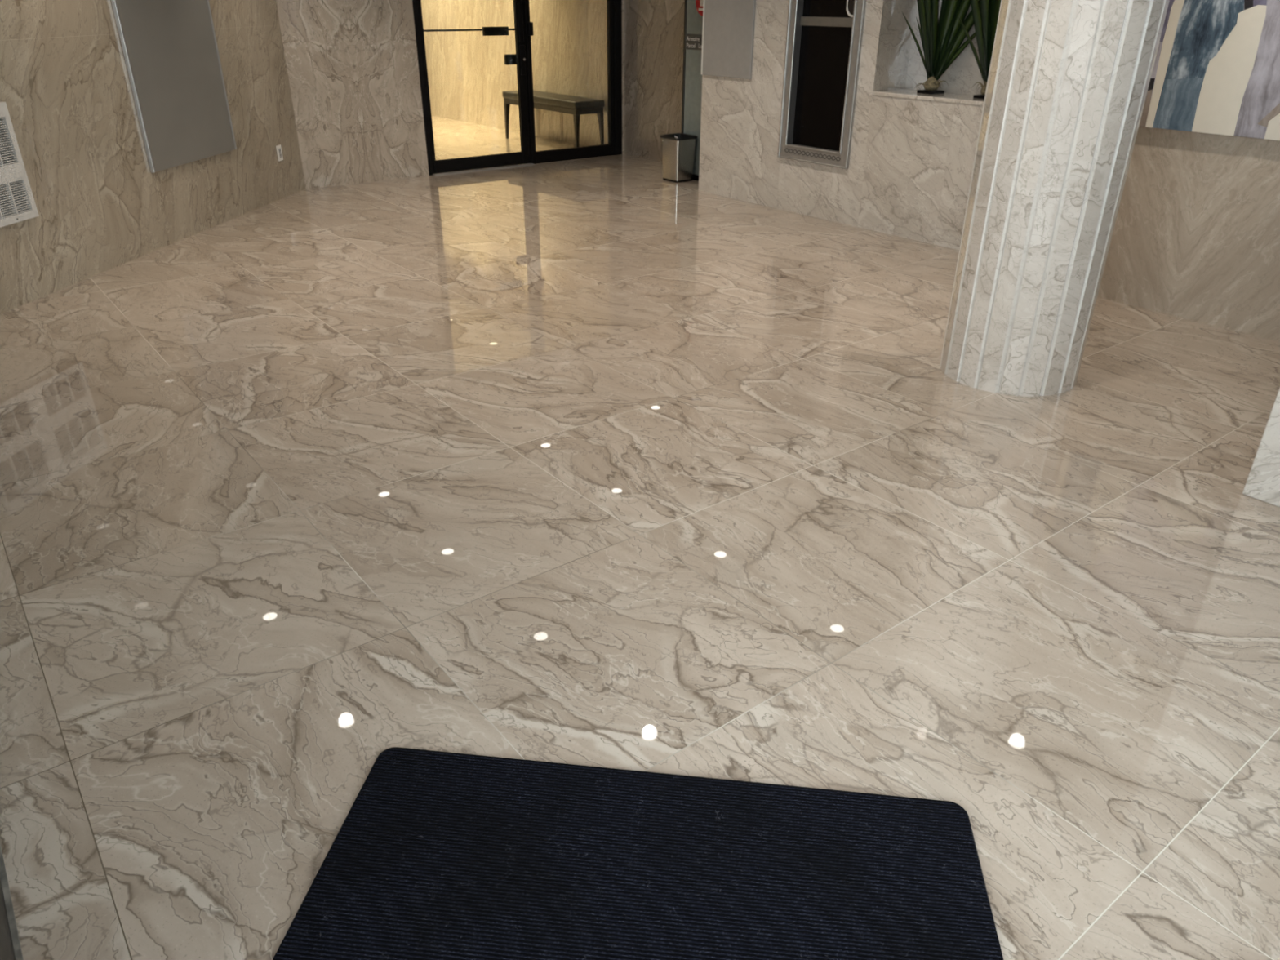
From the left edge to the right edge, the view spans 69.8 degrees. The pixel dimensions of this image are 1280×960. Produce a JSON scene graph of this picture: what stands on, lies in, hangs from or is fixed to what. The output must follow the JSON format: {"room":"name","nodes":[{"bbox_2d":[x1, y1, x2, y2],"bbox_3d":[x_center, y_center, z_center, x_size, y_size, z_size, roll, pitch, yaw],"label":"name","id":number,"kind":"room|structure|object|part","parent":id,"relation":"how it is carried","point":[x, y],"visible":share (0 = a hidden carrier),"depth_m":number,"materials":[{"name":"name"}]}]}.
{"room":"lobby","nodes":[
{"label":"lobby","id":0,"kind":"room"},
{"bbox_2d":[0,0,306,314],"bbox_3d":[-3.378,-2.785,5.684,0.150,2.700,4.568,4,28,6],"label":"wall","id":1,"kind":"structure","parent":0,"point":[65,87],"depth_m":5.72,"materials":[{"name":"stone"}]},
{"bbox_2d":[0,843,23,959],"bbox_3d":[-1.661,0.543,2.270,0.010,0.006,6.200,-20,34,-33],"label":"trim","id":2,"kind":"structure","parent":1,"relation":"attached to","point":[11,915],"depth_m":1.74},
{"bbox_2d":[0,102,39,227],"bbox_3d":[-3.472,-1.567,4.686,0.031,0.600,0.855,4,28,6],"label":"air vent","id":3,"kind":"object","parent":1,"relation":"in","point":[17,202],"visible":1,"depth_m":5.00,"materials":[{"name":"white metal"}]},
{"bbox_2d":[111,0,236,173],"bbox_3d":[-3.210,-2.874,6.361,0.025,1.250,1.090,4,28,6],"label":"wall panel","id":4,"kind":"object","parent":1,"relation":"attached to","point":[170,48],"visible":1,"depth_m":6.34,"materials":[{"name":"grey metal"}]},
{"bbox_2d":[275,144,283,161],"bbox_3d":[-3.067,-2.784,7.806,0.011,0.124,0.078,4,28,6],"label":"wall outlet","id":5,"kind":"object","parent":1,"relation":"attached to","point":[278,148],"visible":1,"depth_m":7.80,"materials":[{"name":"white plastic"}]},
{"bbox_2d":[275,0,624,188],"bbox_3d":[-1.623,-4.361,8.704,3.615,2.700,0.100,-20,34,-33],"label":"wall","id":6,"kind":"structure","parent":0,"point":[353,66],"depth_m":8.27,"materials":[{"name":"stone"}]},
{"bbox_2d":[412,0,622,176],"bbox_3d":[-1.137,-4.324,9.108,2.361,2.265,0.160,-20,34,-33],"label":"door","id":7,"kind":"structure","parent":6,"relation":"in","point":[523,28],"depth_m":9.34,"materials":[{"name":"black metal"}]},
{"bbox_3d":[-1.613,-4.149,8.799,0.994,1.982,0.008,-20,34,-33],"label":"glass pane","id":8,"kind":"part","parent":7,"relation":"part of","materials":[{"name":"clear glass"}]},
{"bbox_3d":[-1.167,-4.344,9.043,0.057,0.640,0.024,-20,34,-33],"label":"pull plate","id":9,"kind":"part","parent":7,"relation":"part of","materials":[{"name":"black metal"}]},
{"bbox_3d":[-0.718,-4.467,9.418,0.977,2.005,0.008,-20,34,-33],"label":"glass pane","id":10,"kind":"part","parent":7,"relation":"part of","materials":[{"name":"clear glass"}]},
{"bbox_2d":[420,0,684,161],"bbox_3d":[-1.137,-5.483,10.844,0.120,2.700,6.320,-20,34,-33],"label":"wall","id":11,"kind":"structure","parent":0,"point":[468,76],"depth_m":10.70,"materials":[{"name":"stone"}]},
{"bbox_2d":[0,115,1279,959],"bbox_3d":[-1.551,-1.856,6.971,8.200,0.120,15.400,-20,34,-33],"label":"floor","id":12,"kind":"structure","parent":0,"point":[604,461],"depth_m":2.88,"materials":[{"name":"stone"}]},
{"bbox_2d":[502,90,604,146],"bbox_3d":[-1.035,-4.241,10.806,0.400,0.540,1.580,-20,34,-33],"label":"bench","id":13,"kind":"object","parent":12,"relation":"on","point":[576,106],"visible":0.78,"depth_m":10.34,"materials":[{"name":"wood"}]},
{"bbox_3d":[-1.622,-4.415,11.272,0.056,0.406,0.056,-20,34,-33],"label":"leg","id":14,"kind":"part","parent":13,"relation":"part of","materials":[{"name":"brown wood"}]},
{"bbox_3d":[-1.034,-4.447,10.697,0.400,0.075,1.580,-20,34,-33],"label":"seat","id":15,"kind":"part","parent":13,"relation":"part of","materials":[{"name":"wood"}]},
{"bbox_3d":[-0.701,-3.859,10.226,0.056,0.406,0.056,-20,34,-33],"label":"leg","id":16,"kind":"part","parent":13,"relation":"part of","materials":[{"name":"brown wood"}]},
{"bbox_3d":[-0.449,-3.949,10.401,0.056,0.406,0.056,-20,34,-33],"label":"leg","id":17,"kind":"part","parent":13,"relation":"part of","materials":[{"name":"brown wood"}]},
{"bbox_2d":[272,746,1003,959],"bbox_3d":[-0.003,0.874,1.657,1.317,0.010,0.924,4,28,6],"label":"entrance mat","id":18,"kind":"object","parent":12,"relation":"on","point":[437,855],"visible":1,"depth_m":1.82,"materials":[{"name":"blue carpet"}]},
{"bbox_2d":[660,133,697,182],"bbox_3d":[0.364,-3.070,8.737,0.260,0.407,0.272,-20,34,-33],"label":"waste bin","id":19,"kind":"object","parent":12,"relation":"on","point":[677,153],"visible":1,"depth_m":8.66,"materials":[{"name":"metal"}]},
{"bbox_2d":[939,0,1169,396],"bbox_3d":[1.737,-1.705,3.695,0.607,2.700,0.607,-20,34,-33],"label":"marble column","id":20,"kind":"structure","parent":12,"relation":"on","point":[1068,82],"depth_m":3.71,"materials":[{"name":"white stone"}]},
{"bbox_2d":[1242,387,1279,506],"bbox_3d":[2.501,-1.123,2.597,0.500,2.700,0.500,-20,34,-33],"label":"square pillar","id":21,"kind":"structure","parent":12,"relation":"on","point":[1263,482],"depth_m":3.17,"materials":[{"name":"stone"}]},
{"bbox_2d":[698,0,984,249],"bbox_3d":[1.691,-3.307,6.741,0.445,2.700,3.175,-20,34,-33],"label":"wall","id":22,"kind":"structure","parent":0,"point":[908,173],"depth_m":6.75,"materials":[{"name":"stone"}]},
{"bbox_2d":[701,0,755,79],"bbox_3d":[0.719,-3.698,7.517,0.024,0.720,0.599,-20,34,-33],"label":"wall panel","id":23,"kind":"object","parent":22,"relation":"attached to","point":[728,25],"visible":1,"depth_m":7.53,"materials":[{"name":"grey plastic"}]},
{"bbox_2d":[777,0,866,168],"bbox_3d":[1.385,-3.277,6.832,0.096,1.738,0.723,-20,34,-33],"label":"display case","id":24,"kind":"object","parent":22,"relation":"attached to","point":[824,38],"visible":0.99,"depth_m":6.99,"materials":[{"name":"grey metal"}]},
{"bbox_3d":[1.415,-3.302,6.848,0.013,1.569,0.568,-20,34,-33],"label":"dark panel","id":25,"kind":"part","parent":24,"relation":"part of","materials":[{"name":"black glass"}]},
{"bbox_3d":[1.400,-3.393,6.787,0.024,0.063,0.561,-20,34,-33],"label":"rail","id":26,"kind":"part","parent":24,"relation":"part of","materials":[{"name":"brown metal"}]},
{"bbox_3d":[1.535,-3.416,6.571,0.030,0.130,0.090,-20,34,-33],"label":"dark knob","id":27,"kind":"part","parent":24,"relation":"part of","materials":[{"name":"silver metal"}]},
{"bbox_2d":[871,88,984,105],"bbox_3d":[2.178,-2.628,6.305,0.371,0.024,1.166,-20,34,-33],"label":"trim","id":28,"kind":"structure","parent":22,"relation":"attached to","point":[903,93],"depth_m":6.34,"materials":[{"name":"stone"}]},
{"bbox_2d":[916,88,944,94],"bbox_3d":[2.055,-2.746,6.481,0.132,0.019,0.140,-20,34,-33],"label":"tray","id":29,"kind":"object","parent":28,"relation":"on","point":[932,91],"depth_m":6.44,"materials":[{"name":"black metal"}]},
{"bbox_2d":[902,0,980,94],"bbox_3d":[2.072,-3.194,6.222,0.245,1.053,0.701,-20,34,-33],"label":"plant","id":30,"kind":"object","parent":28,"relation":"on","point":[941,41],"visible":0.98,"depth_m":6.32,"materials":[{"name":"green plant"}]},
{"bbox_3d":[2.055,-2.793,6.456,0.109,0.090,0.111,-20,34,-33],"label":"bulb","id":31,"kind":"part","parent":30,"relation":"part of","materials":[{"name":"beige plant"}]},
{"bbox_2d":[955,0,1000,98],"bbox_3d":[2.307,-3.033,5.941,0.232,1.033,0.501,-20,34,-33],"label":"plant","id":32,"kind":"object","parent":28,"relation":"on","point":[985,18],"visible":0.43,"depth_m":6.03,"materials":[{"name":"green plant"}]},
{"bbox_3d":[2.338,-2.623,6.136,0.108,0.090,0.105,-20,34,-33],"label":"bulb","id":33,"kind":"part","parent":32,"relation":"part of","materials":[{"name":"beige plant"}]},
{"bbox_2d":[973,93,984,98],"bbox_3d":[2.337,-2.575,6.161,0.132,0.019,0.140,-20,34,-33],"label":"tray","id":34,"kind":"object","parent":28,"relation":"on","point":[977,96],"depth_m":6.15,"materials":[{"name":"black metal"}]},
{"bbox_2d":[1097,126,1279,341],"bbox_3d":[3.768,-1.927,4.144,0.775,2.700,4.020,-20,34,-33],"label":"wall","id":35,"kind":"structure","parent":0,"point":[1196,236],"depth_m":4.88,"materials":[{"name":"stone"}]},
{"bbox_2d":[1138,0,1279,140],"bbox_3d":[3.140,-2.157,4.186,0.037,1.150,1.860,-20,34,-33],"label":"art","id":36,"kind":"object","parent":35,"relation":"attached to","point":[1216,68],"visible":0.74,"depth_m":4.57,"materials":[{"name":"multicoloured paint"}]},
{"bbox_3d":[-2.359,-1.016,2.332,0.140,2.700,4.300,-20,34,-33],"label":"wall","id":37,"kind":"structure","parent":0,"visible":0},
{"bbox_2d":[0,878,15,959],"bbox_3d":[-1.666,0.477,2.230,0.004,0.160,6.200,-20,34,-33],"label":"baseboard","id":38,"kind":"structure","parent":37,"relation":"attached to","point":[6,949],"depth_m":1.65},
{"bbox_3d":[0.781,-4.121,8.280,0.415,2.700,0.620,-20,34,-33],"label":"wall","id":39,"kind":"structure","parent":0,"visible":0},
{"bbox_2d":[680,0,703,181],"bbox_3d":[0.609,-3.857,8.247,0.032,2.260,0.646,-20,34,-33],"label":"door","id":40,"kind":"structure","parent":39,"relation":"in","point":[693,9],"depth_m":8.46,"materials":[{"name":"grey glass"}]},
{"bbox_3d":[0.609,-3.857,8.247,0.032,2.260,0.646,-20,34,-33],"label":"frame","id":41,"kind":"part","parent":40,"relation":"part of","materials":[{"name":"metal"}]},
{"bbox_3d":[0.610,-2.873,8.752,0.030,0.048,0.619,-20,34,-33],"label":"kick rail","id":42,"kind":"part","parent":40,"relation":"part of","materials":[{"name":"black metal"}]}
]}

